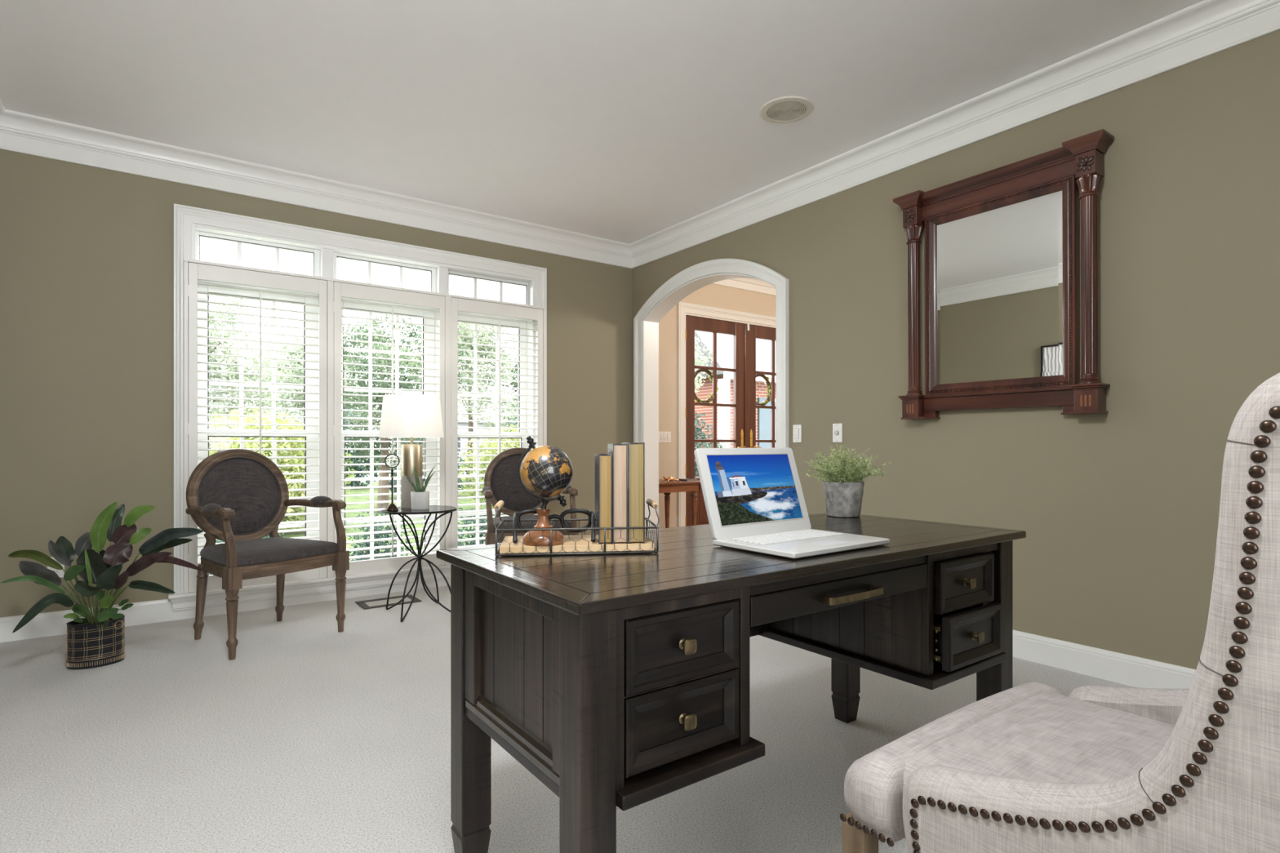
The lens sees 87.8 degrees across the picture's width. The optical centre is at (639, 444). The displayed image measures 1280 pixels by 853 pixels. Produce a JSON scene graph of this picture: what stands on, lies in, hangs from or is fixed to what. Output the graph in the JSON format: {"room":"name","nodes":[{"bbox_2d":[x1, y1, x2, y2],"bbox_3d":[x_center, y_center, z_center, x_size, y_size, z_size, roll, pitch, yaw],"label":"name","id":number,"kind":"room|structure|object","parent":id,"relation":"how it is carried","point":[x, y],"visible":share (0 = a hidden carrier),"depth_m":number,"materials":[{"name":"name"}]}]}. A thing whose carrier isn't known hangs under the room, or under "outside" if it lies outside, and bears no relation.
{"room":"office","nodes":[
{"label":"office","id":0,"kind":"room"},
{"bbox_2d":[0,149,631,617],"bbox_3d":[-1.709,-0.342,4.735,4.253,2.743,0.150,0,0,-36],"label":"wall","id":1,"kind":"structure","parent":0,"point":[86,252],"depth_m":3.74,"materials":[{"name":"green paint"}]},
{"bbox_2d":[47,556,64,577],"bbox_3d":[-3.151,0.665,3.591,0.070,0.115,0.008,0,0,-36],"label":"wall outlet","id":2,"kind":"object","parent":1,"relation":"attached to","point":[60,573],"visible":0.16,"depth_m":3.60,"materials":[{"name":"plastic"}]},
{"bbox_2d":[52,568,59,573],"bbox_3d":[-3.151,0.685,3.589,0.028,0.026,0.004,0,0,-36],"label":"socket","id":3,"kind":"object","parent":2,"relation":"attached to","point":[57,571],"depth_m":3.59,"materials":[{"name":"plastic"}]},
{"bbox_2d":[0,577,450,642],"bbox_3d":[-1.723,0.967,4.623,4.099,0.127,0.014,0,0,-36],"label":"baseboard","id":4,"kind":"structure","parent":1,"relation":"attached to","point":[54,623],"depth_m":3.83,"materials":[{"name":"white paint"}]},
{"bbox_2d":[168,203,546,611],"bbox_3d":[-1.780,-0.213,4.664,2.495,2.378,0.242,0,0,-36],"label":"window","id":5,"kind":"structure","parent":1,"relation":"in","point":[187,234],"depth_m":4.41,"materials":[{"name":"white paint"}]},
{"bbox_2d":[186,262,327,592],"bbox_3d":[-2.352,-0.098,4.127,0.755,1.938,0.069,0,0,-36],"label":"louvered shutter","id":6,"kind":"object","parent":5,"relation":"attached to","point":[197,272],"visible":0.84,"depth_m":4.12,"materials":[{"name":"paint"}]},
{"bbox_2d":[333,281,444,577],"bbox_3d":[-1.715,-0.098,4.589,0.749,1.938,0.069,0,0,-36],"label":"louvered shutter","id":7,"kind":"object","parent":5,"relation":"attached to","point":[340,289],"visible":0.81,"depth_m":4.55,"materials":[{"name":"paint"}]},
{"bbox_2d":[450,297,542,548],"bbox_3d":[-1.075,-0.098,5.053,0.752,1.938,0.069,0,0,-36],"label":"louvered shutter","id":8,"kind":"object","parent":5,"relation":"attached to","point":[457,304],"visible":0.71,"depth_m":4.97,"materials":[{"name":"paint"}]},
{"bbox_2d":[0,585,1137,852],"bbox_3d":[0.088,1.090,2.016,4.269,0.120,6.661,0,0,-36],"label":"floor","id":9,"kind":"structure","parent":0,"point":[317,737],"depth_m":2.30,"materials":[{"name":"carpet"}]},
{"bbox_2d":[0,501,203,670],"bbox_3d":[-2.430,0.650,3.071,0.985,0.759,0.479,0,0,-7],"label":"floor plant","id":10,"kind":"object","parent":9,"relation":"on","point":[96,640],"visible":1,"depth_m":3.06,"materials":[{"name":"green plant"}]},
{"bbox_2d":[185,448,349,660],"bbox_3d":[-2.020,0.528,3.566,0.590,1.004,0.636,0,0,33],"label":"armchair","id":11,"kind":"object","parent":9,"relation":"on","point":[238,498],"visible":1,"depth_m":3.57,"materials":[{"name":"grey fabric"}]},
{"bbox_2d":[200,537,337,566],"bbox_3d":[-1.992,0.557,3.548,0.524,0.078,0.577,0,0,33],"label":"seat cushion","id":12,"kind":"object","parent":11,"relation":"on","point":[249,551],"depth_m":3.42,"materials":[{"name":"grey fabric"}]},
{"bbox_2d":[355,594,422,609],"bbox_3d":[-1.640,1.027,4.339,0.360,0.007,0.230,0,0,-36],"label":"floor vent","id":13,"kind":"object","parent":9,"relation":"in","point":[380,602],"visible":0.89,"depth_m":4.32,"materials":[{"name":"beige metal"}]},
{"bbox_2d":[380,505,457,622],"bbox_3d":[-1.350,0.713,4.076,0.441,0.636,0.441,0,0,-40],"label":"side table","id":14,"kind":"object","parent":9,"relation":"on","point":[436,509],"visible":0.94,"depth_m":4.06,"materials":[{"name":"black metal"}]},
{"bbox_2d":[384,453,399,511],"bbox_3d":[-1.480,0.227,3.973,0.070,0.339,0.070,0,0,32],"label":"stand","id":15,"kind":"object","parent":14,"relation":"on","point":[391,460],"visible":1,"depth_m":3.97,"materials":[{"name":"brown metal"}]},
{"bbox_2d":[378,394,444,507],"bbox_3d":[-1.440,0.046,4.200,0.388,0.700,0.388,0,0,-36],"label":"table lamp","id":16,"kind":"object","parent":14,"relation":"on","point":[402,415],"visible":0.92,"depth_m":4.07,"materials":[{"name":"fabric"}]},
{"bbox_2d":[399,466,435,510],"bbox_3d":[-1.358,0.259,4.041,0.228,0.274,0.123,0,0,-19],"label":"aloe plant","id":17,"kind":"object","parent":14,"relation":"on","point":[420,499],"visible":1,"depth_m":4.02,"materials":[{"name":"white ceramic"}]},
{"bbox_2d":[481,447,578,545],"bbox_3d":[-0.819,0.528,4.765,0.636,1.004,0.590,0,0,-20],"label":"armchair","id":18,"kind":"object","parent":9,"relation":"on","point":[500,481],"visible":0.45,"depth_m":4.92,"materials":[{"name":"brown wood"}]},
{"bbox_2d":[493,515,570,533],"bbox_3d":[-0.807,0.557,4.735,0.577,0.078,0.524,0,0,-20],"label":"seat cushion","id":19,"kind":"object","parent":18,"relation":"on","point":[556,524],"depth_m":4.56,"materials":[{"name":"grey fabric"}]},
{"bbox_2d":[435,513,1026,852],"bbox_3d":[0.341,0.647,1.843,1.583,0.765,0.726,0,0,-36],"label":"writing desk","id":20,"kind":"object","parent":9,"relation":"on","point":[622,681],"visible":0.91,"depth_m":1.41,"materials":[{"name":"brown wood"}]},
{"bbox_2d":[493,498,659,556],"bbox_3d":[-0.160,0.205,1.687,0.402,0.120,0.202,0,0,-7],"label":"wire tray","id":21,"kind":"object","parent":20,"relation":"on","point":[583,543],"visible":0.89,"depth_m":1.60,"materials":[{"name":"black metal"}]},
{"bbox_2d":[515,435,573,546],"bbox_3d":[-0.229,0.112,1.631,0.129,0.262,0.128,0,0,-36],"label":"desk globe","id":22,"kind":"object","parent":21,"relation":"in","point":[545,471],"visible":0.99,"depth_m":1.59,"materials":[{"name":"black metal"}]},
{"bbox_2d":[512,508,595,543],"bbox_3d":[-0.215,0.204,1.673,0.209,0.073,0.125,0,0,-7],"label":"eyeglasses","id":23,"kind":"object","parent":21,"relation":"in","point":[516,522],"visible":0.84,"depth_m":1.72,"materials":[{"name":"black plastic"}]},
{"bbox_2d":[595,453,612,544],"bbox_3d":[-0.094,0.135,1.695,0.034,0.216,0.162,0,0,-7],"label":"book","id":24,"kind":"object","parent":21,"relation":"in","point":[603,462],"visible":0.83,"depth_m":1.62,"materials":[{"name":"yellow paper"}]},
{"bbox_2d":[608,444,627,544],"bbox_3d":[-0.058,0.121,1.699,0.037,0.244,0.162,0,0,-7],"label":"book","id":25,"kind":"object","parent":21,"relation":"in","point":[619,452],"visible":0.73,"depth_m":1.63,"materials":[{"name":"paper"}]},
{"bbox_2d":[622,442,644,543],"bbox_3d":[-0.019,0.119,1.706,0.041,0.247,0.164,0,0,-7],"label":"book","id":26,"kind":"object","parent":21,"relation":"in","point":[636,451],"visible":0.83,"depth_m":1.63,"materials":[{"name":"yellow paper"}]},
{"bbox_2d":[693,448,889,559],"bbox_3d":[0.400,0.137,1.767,0.384,0.253,0.345,0,0,-37],"label":"laptop","id":27,"kind":"object","parent":20,"relation":"on","point":[754,501],"visible":1,"depth_m":1.81,"materials":[{"name":"white plastic"}]},
{"bbox_2d":[804,442,892,517],"bbox_3d":[0.759,0.129,2.455,0.323,0.273,0.282,0,0,20],"label":"potted herb","id":28,"kind":"object","parent":20,"relation":"on","point":[843,489],"visible":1,"depth_m":2.41,"materials":[{"name":"plant"}]},
{"bbox_2d":[840,372,1279,852],"bbox_3d":[0.818,0.456,1.036,0.682,1.148,0.727,0,0,-36],"label":"dining chair","id":29,"kind":"object","parent":9,"relation":"on","point":[1028,767],"visible":1,"depth_m":0.82,"materials":[{"name":"beige fabric"}]},
{"bbox_2d":[0,0,1203,244],"bbox_3d":[0.144,-1.773,2.057,4.409,0.120,6.661,0,0,-36],"label":"ceiling","id":30,"kind":"structure","parent":0,"point":[628,122],"depth_m":3.14,"materials":[{"name":"paint"}]},
{"bbox_2d":[759,96,813,123],"bbox_3d":[0.751,-1.709,3.410,0.274,0.008,0.274,0,0,-36],"label":"ceiling speaker","id":31,"kind":"object","parent":30,"relation":"attached to","point":[784,109],"visible":1,"depth_m":3.40},
{"bbox_2d":[766,101,807,120],"bbox_3d":[0.751,-1.708,3.410,0.204,0.005,0.204,0,0,20],"label":"grille","id":32,"kind":"object","parent":31,"relation":"attached to","point":[776,110],"depth_m":3.41,"materials":[{"name":"white metal"}]},
{"bbox_2d":[658,283,776,528],"bbox_3d":[1.411,-1.470,7.972,4.756,5.000,0.150,0,0,-36],"label":"wall","id":33,"kind":"structure","parent":0,"point":[715,295],"depth_m":7.12,"materials":[{"name":"beige paint"}]},
{"bbox_2d":[658,431,671,442],"bbox_3d":[0.260,-0.075,7.037,0.153,0.104,0.012,0,0,-36],"label":"light switch","id":34,"kind":"object","parent":33,"relation":"attached to","point":[664,437],"visible":0.76,"depth_m":7.03,"materials":[{"name":"plastic"}]},
{"bbox_2d":[685,315,745,526],"bbox_3d":[0.859,-0.191,7.480,0.931,2.422,0.109,0,0,-36],"label":"door","id":35,"kind":"structure","parent":33,"relation":"in","point":[736,330],"depth_m":7.41,"materials":[{"name":"brown wood"}]},
{"bbox_2d":[694,368,719,406],"bbox_3d":[0.723,-0.639,7.470,0.406,0.449,0.105,0,0,-36],"label":"wreath","id":36,"kind":"object","parent":35,"relation":"attached to","point":[708,372],"visible":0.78,"depth_m":7.47,"materials":[{"name":"green plant"}]},
{"bbox_2d":[677,302,776,527],"bbox_3d":[1.256,-0.247,7.748,2.092,2.555,0.030,0,0,-36],"label":"trim","id":37,"kind":"structure","parent":33,"relation":"attached to","point":[683,308],"depth_m":7.18,"materials":[{"name":"white paint"}]},
{"bbox_2d":[685,312,776,328],"bbox_3d":[1.203,-0.198,7.821,1.892,2.455,0.150,0,0,-36],"label":"trim","id":38,"kind":"structure","parent":33,"relation":"attached to","point":[686,313],"depth_m":7.60,"materials":[{"name":"white paint"}]},
{"bbox_2d":[711,277,776,295],"bbox_3d":[1.513,-1.875,7.898,4.677,0.160,0.090,0,0,-36],"label":"trim","id":39,"kind":"structure","parent":33,"relation":"attached to","point":[755,285],"depth_m":7.76,"materials":[{"name":"white paint"}]},
{"bbox_2d":[744,324,748,448],"bbox_3d":[1.232,-0.192,7.782,0.060,2.419,0.057,0,0,-36],"label":"door frame","id":40,"kind":"structure","parent":33,"relation":"attached to","point":[746,332],"depth_m":7.75,"materials":[{"name":"brown wood"}]},
{"bbox_2d":[746,324,749,331],"bbox_3d":[1.258,-1.360,7.748,0.034,0.080,0.027,0,0,-36],"label":"cover","id":41,"kind":"object","parent":33,"relation":"attached to","point":[747,325],"visible":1,"depth_m":7.74,"materials":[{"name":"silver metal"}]},
{"bbox_2d":[748,324,776,448],"bbox_3d":[1.635,-0.191,8.043,0.931,2.422,0.109,0,0,-36],"label":"door","id":42,"kind":"structure","parent":33,"relation":"in","point":[755,332],"depth_m":7.86,"materials":[{"name":"brown wood"}]},
{"bbox_2d":[755,373,771,408],"bbox_3d":[1.456,-0.645,7.997,0.414,0.448,0.101,0,0,-36],"label":"wreath","id":43,"kind":"object","parent":42,"relation":"attached to","point":[766,379],"visible":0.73,"depth_m":8.04,"materials":[{"name":"green plant"}]},
{"bbox_2d":[822,480,864,517],"bbox_3d":[0.751,0.202,2.457,0.147,0.127,0.147,0,0,-36],"label":"pot","id":44,"kind":"object","parent":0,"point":[843,499],"depth_m":2.40,"materials":[{"name":"grey concrete"}]},
{"bbox_2d":[631,30,1279,669],"bbox_3d":[1.833,-0.342,3.275,0.075,2.743,6.651,0,0,-36],"label":"wall","id":45,"kind":"structure","parent":0,"point":[1117,510],"depth_m":2.91,"materials":[{"name":"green paint"}]},
{"bbox_2d":[0,0,1279,268],"bbox_3d":[0.140,-1.625,2.054,4.099,0.177,6.361,0,0,-36],"label":"trim","id":46,"kind":"structure","parent":45,"relation":"attached to","point":[1204,28],"depth_m":3.75,"materials":[{"name":"white paint"}]},
{"bbox_2d":[642,272,776,529],"bbox_3d":[0.538,-0.123,5.128,0.162,2.306,1.527,0,0,-36],"label":"trim","id":47,"kind":"structure","parent":45,"relation":"attached to","point":[651,322],"depth_m":5.71,"materials":[{"name":"white paint"}]},
{"bbox_2d":[633,258,788,448],"bbox_3d":[0.462,-0.174,5.073,0.032,2.409,1.724,0,0,-36],"label":"trim","id":48,"kind":"structure","parent":45,"relation":"attached to","point":[718,265],"depth_m":4.78,"materials":[{"name":"white paint"}]},
{"bbox_2d":[792,424,801,442],"bbox_3d":[1.019,-0.069,4.323,0.012,0.115,0.070,0,0,-36],"label":"light switch","id":49,"kind":"object","parent":45,"relation":"attached to","point":[797,428],"visible":1,"depth_m":4.32,"materials":[{"name":"plastic"}]},
{"bbox_2d":[832,423,842,442],"bbox_3d":[1.202,-0.069,4.065,0.020,0.115,0.070,0,0,-36],"label":"dimmer switch","id":50,"kind":"object","parent":45,"relation":"attached to","point":[837,428],"visible":1,"depth_m":4.06,"materials":[{"name":"plastic"}]},
{"bbox_2d":[893,128,1114,419],"bbox_3d":[1.719,-0.735,3.256,0.142,1.202,0.994,-1,0,-36],"label":"wall mirror","id":51,"kind":"object","parent":45,"relation":"attached to","point":[1002,245],"visible":1,"depth_m":3.21,"materials":[{"name":"brown wood"}]},
{"bbox_2d":[903,210,915,222],"bbox_3d":[1.445,-1.221,3.573,0.015,0.067,0.067,-1,0,-36],"label":"flower","id":52,"kind":"object","parent":51,"relation":"on","point":[908,215],"depth_m":3.57,"materials":[{"name":"brown wood"}]},
{"bbox_2d":[939,195,1058,381],"bbox_3d":[1.748,-0.736,3.277,0.001,0.805,0.568,-1,0,-36],"label":"mirror glass","id":53,"kind":"object","parent":51,"relation":"attached to","point":[999,282],"depth_m":3.25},
{"bbox_2d":[1076,155,1093,171],"bbox_3d":[1.936,-1.221,2.897,0.015,0.067,0.067,-1,0,-36],"label":"flower","id":54,"kind":"object","parent":51,"relation":"on","point":[1084,163],"depth_m":2.89,"materials":[{"name":"brown wood"}]},
{"bbox_2d":[1013,630,1195,688],"bbox_3d":[2.318,0.967,2.530,0.014,0.127,4.574,0,0,-36],"label":"baseboard","id":55,"kind":"structure","parent":45,"relation":"attached to","point":[1119,668],"depth_m":2.92,"materials":[{"name":"white paint"}]},
{"bbox_3d":[3.481,1.091,5.070,4.811,0.119,7.120,0,0,-36],"label":"floor","id":56,"kind":"structure","parent":0,"visible":0},
{"bbox_2d":[658,479,700,528],"bbox_3d":[0.208,0.694,6.500,0.650,0.672,0.560,0,0,-36],"label":"table","id":57,"kind":"object","parent":56,"relation":"on","point":[664,487],"visible":0.44,"depth_m":6.44,"materials":[{"name":"brown wood"}]},
{"bbox_2d":[661,475,679,482],"bbox_3d":[0.283,0.328,6.296,0.162,0.061,0.101,0,0,-36],"label":"turtle","id":58,"kind":"object","parent":57,"relation":"on","point":[669,478],"visible":1,"depth_m":6.28,"materials":[{"name":"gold metal"}]},
{"bbox_2d":[675,478,697,481],"bbox_3d":[0.457,0.349,6.532,0.140,0.018,0.180,0,0,-36],"label":"book","id":59,"kind":"object","parent":57,"relation":"on","point":[679,479],"visible":0.88,"depth_m":6.48,"materials":[{"name":"paper"}]},
{"label":"outside","id":60,"kind":"structure","parent":0,"visible":0},
{"bbox_2d":[208,452,506,575],"bbox_3d":[-24.757,1.505,59.684,150.000,0.250,114.300,0,0,-36],"label":"lawn","id":61,"kind":"structure","parent":60,"point":[366,491],"depth_m":13.03,"materials":[{"name":"green plant"}]},
{"bbox_2d":[208,426,219,453],"bbox_3d":[-8.799,0.497,12.993,1.865,1.812,1.895,0,0,-36],"label":"shrub","id":62,"kind":"object","parent":61,"relation":"on","point":[210,444],"visible":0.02,"depth_m":12.98,"materials":[{"name":"green plant"}]},
{"bbox_2d":[208,294,291,439],"bbox_3d":[-11.361,-1.499,17.061,4.005,5.764,3.974,0,0,-36],"label":"tree","id":63,"kind":"object","parent":61,"relation":"on","point":[214,350],"visible":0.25,"depth_m":17.22,"materials":[{"name":"green plant"}]},
{"bbox_2d":[230,425,282,464],"bbox_3d":[-10.853,0.414,18.594,1.700,1.942,1.570,0,0,-36],"label":"shrub","id":64,"kind":"object","parent":61,"relation":"on","point":[268,455],"visible":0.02,"depth_m":18.43,"materials":[{"name":"green plant"}]},
{"bbox_2d":[208,408,355,533],"bbox_3d":[-5.765,0.423,10.231,2.385,1.965,2.392,0,0,31],"label":"shrub","id":65,"kind":"object","parent":61,"relation":"on","point":[215,445],"visible":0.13,"depth_m":9.79,"materials":[{"name":"green plant"}]},
{"bbox_2d":[211,391,352,471],"bbox_3d":[-17.929,-0.620,33.322,5.700,4.000,5.800,0,0,-36],"label":"house","id":66,"kind":"structure","parent":61,"relation":"on","point":[228,394],"depth_m":31.45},
{"bbox_2d":[253,329,377,427],"bbox_3d":[-11.195,-1.276,22.959,3.969,5.317,4.248,0,0,-9],"label":"tree","id":67,"kind":"object","parent":61,"relation":"on","point":[297,356],"visible":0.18,"depth_m":22.14,"materials":[{"name":"green plant"}]},
{"bbox_2d":[343,405,380,487],"bbox_3d":[-8.726,0.065,20.540,1.829,2.650,1.747,0,0,-36],"label":"shrub","id":68,"kind":"object","parent":61,"relation":"on","point":[355,460],"visible":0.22,"depth_m":20.31,"materials":[{"name":"green plant"}]},
{"bbox_2d":[343,314,466,512],"bbox_3d":[-5.111,-0.646,13.434,2.911,4.061,3.121,0,0,7],"label":"tree","id":69,"kind":"object","parent":61,"relation":"on","point":[360,337],"visible":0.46,"depth_m":13.31,"materials":[{"name":"green plant"}]},
{"bbox_2d":[390,438,423,468],"bbox_3d":[-7.417,0.159,21.987,1.850,2.450,1.544,0,0,-36],"label":"shrub","id":70,"kind":"object","parent":61,"relation":"on","point":[418,438],"visible":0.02,"depth_m":21.68,"materials":[{"name":"green plant"}]},
{"bbox_2d":[389,449,475,493],"bbox_3d":[-5.460,0.759,17.192,2.438,1.340,2.057,0,0,-36],"label":"shrub","id":71,"kind":"object","parent":61,"relation":"on","point":[460,480],"visible":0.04,"depth_m":17.10,"materials":[{"name":"green plant"}]},
{"bbox_2d":[394,395,517,468],"bbox_3d":[-10.259,-0.770,40.120,8.300,4.300,5.800,0,0,-36],"label":"house","id":72,"kind":"structure","parent":61,"relation":"on","point":[460,424],"depth_m":37.88,"materials":[{"name":"white"}]},
{"bbox_2d":[457,322,517,486],"bbox_3d":[-5.443,-1.599,21.975,3.289,5.965,3.497,0,0,-36],"label":"tree","id":73,"kind":"object","parent":61,"relation":"on","point":[466,326],"visible":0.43,"depth_m":21.49,"materials":[{"name":"green plant"}]},
{"bbox_2d":[457,424,519,508],"bbox_3d":[-2.435,0.483,13.762,2.204,1.839,2.613,0,0,16],"label":"shrub","id":74,"kind":"object","parent":61,"relation":"on","point":[510,445],"visible":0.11,"depth_m":13.24,"materials":[{"name":"green plant"}]},
{"bbox_2d":[493,356,517,431],"bbox_3d":[-4.411,-1.091,27.470,3.299,4.949,3.205,0,0,-36],"label":"tree","id":75,"kind":"object","parent":61,"relation":"on","point":[515,385],"visible":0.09,"depth_m":26.78,"materials":[{"name":"green plant"}]},
{"bbox_2d":[503,416,517,448],"bbox_3d":[-3.318,0.271,19.370,1.789,2.262,1.691,0,0,-36],"label":"shrub","id":76,"kind":"object","parent":61,"relation":"on","point":[514,419],"visible":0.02,"depth_m":19.34,"materials":[{"name":"green plant"}]},
{"bbox_2d":[694,330,712,392],"bbox_3d":[0.742,-1.061,13.392,1.603,4.889,1.793,0,0,-36],"label":"tree","id":77,"kind":"object","parent":61,"relation":"on","point":[702,357],"visible":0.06,"depth_m":13.14,"materials":[{"name":"green plant"}]},
{"bbox_2d":[694,411,719,477],"bbox_3d":[0.669,0.418,10.792,1.156,1.931,1.270,0,0,24],"label":"shrub","id":78,"kind":"object","parent":61,"relation":"on","point":[700,434],"visible":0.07,"depth_m":10.75,"materials":[{"name":"green plant"}]},
{"bbox_2d":[695,442,726,463],"bbox_3d":[1.619,0.635,14.668,0.855,1.496,0.738,0,0,-12],"label":"shrub","id":79,"kind":"object","parent":61,"relation":"on","point":[721,446],"visible":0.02,"depth_m":14.62,"materials":[{"name":"green plant"}]},
{"bbox_2d":[694,330,776,477],"bbox_3d":[5.312,-1.770,21.333,12.950,6.300,6.400,0,0,-36],"label":"door glass","id":80,"kind":"object","parent":61,"relation":"on","point":[724,342],"visible":0.09,"depth_m":15.97,"materials":[{"name":"clear glass"}]},
{"bbox_2d":[757,397,771,448],"bbox_3d":[3.069,-0.320,16.395,0.420,1.640,0.060,0,0,-36],"label":"shutter","id":81,"kind":"object","parent":80,"relation":"hanging from","point":[764,415],"depth_m":16.35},
{"bbox_3d":[-1.534,1.355,6.373,13.000,0.550,2.280,0,0,-36],"label":"porch","id":82,"kind":"object","parent":61,"relation":"on","visible":0},
{"bbox_2d":[208,533,288,574],"bbox_3d":[-2.889,0.949,4.923,0.605,0.868,0.738,0,0,-36],"label":"shrub","id":83,"kind":"object","parent":82,"relation":"on","point":[218,541],"visible":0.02,"depth_m":4.90,"materials":[{"name":"green plant"}]},
{"bbox_2d":[347,505,418,561],"bbox_3d":[-2.112,0.936,5.412,0.589,0.895,0.601,0,0,-36],"label":"shrub","id":84,"kind":"object","parent":82,"relation":"on","point":[365,544],"visible":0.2,"depth_m":5.34,"materials":[{"name":"green plant"}]},
{"bbox_2d":[457,507,495,546],"bbox_3d":[-1.437,0.978,5.961,0.720,0.826,0.599,0,0,-36],"label":"shrub","id":85,"kind":"object","parent":82,"relation":"on","point":[482,527],"visible":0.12,"depth_m":5.85,"materials":[{"name":"green plant"}]},
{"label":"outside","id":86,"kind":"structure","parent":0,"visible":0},
{"bbox_2d":[293,471,479,484],"bbox_3d":[-4.443,1.375,31.675,150.000,0.030,6.500,0,0,-36],"label":"street","id":87,"kind":"structure","parent":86,"point":[464,473],"depth_m":27.49,"materials":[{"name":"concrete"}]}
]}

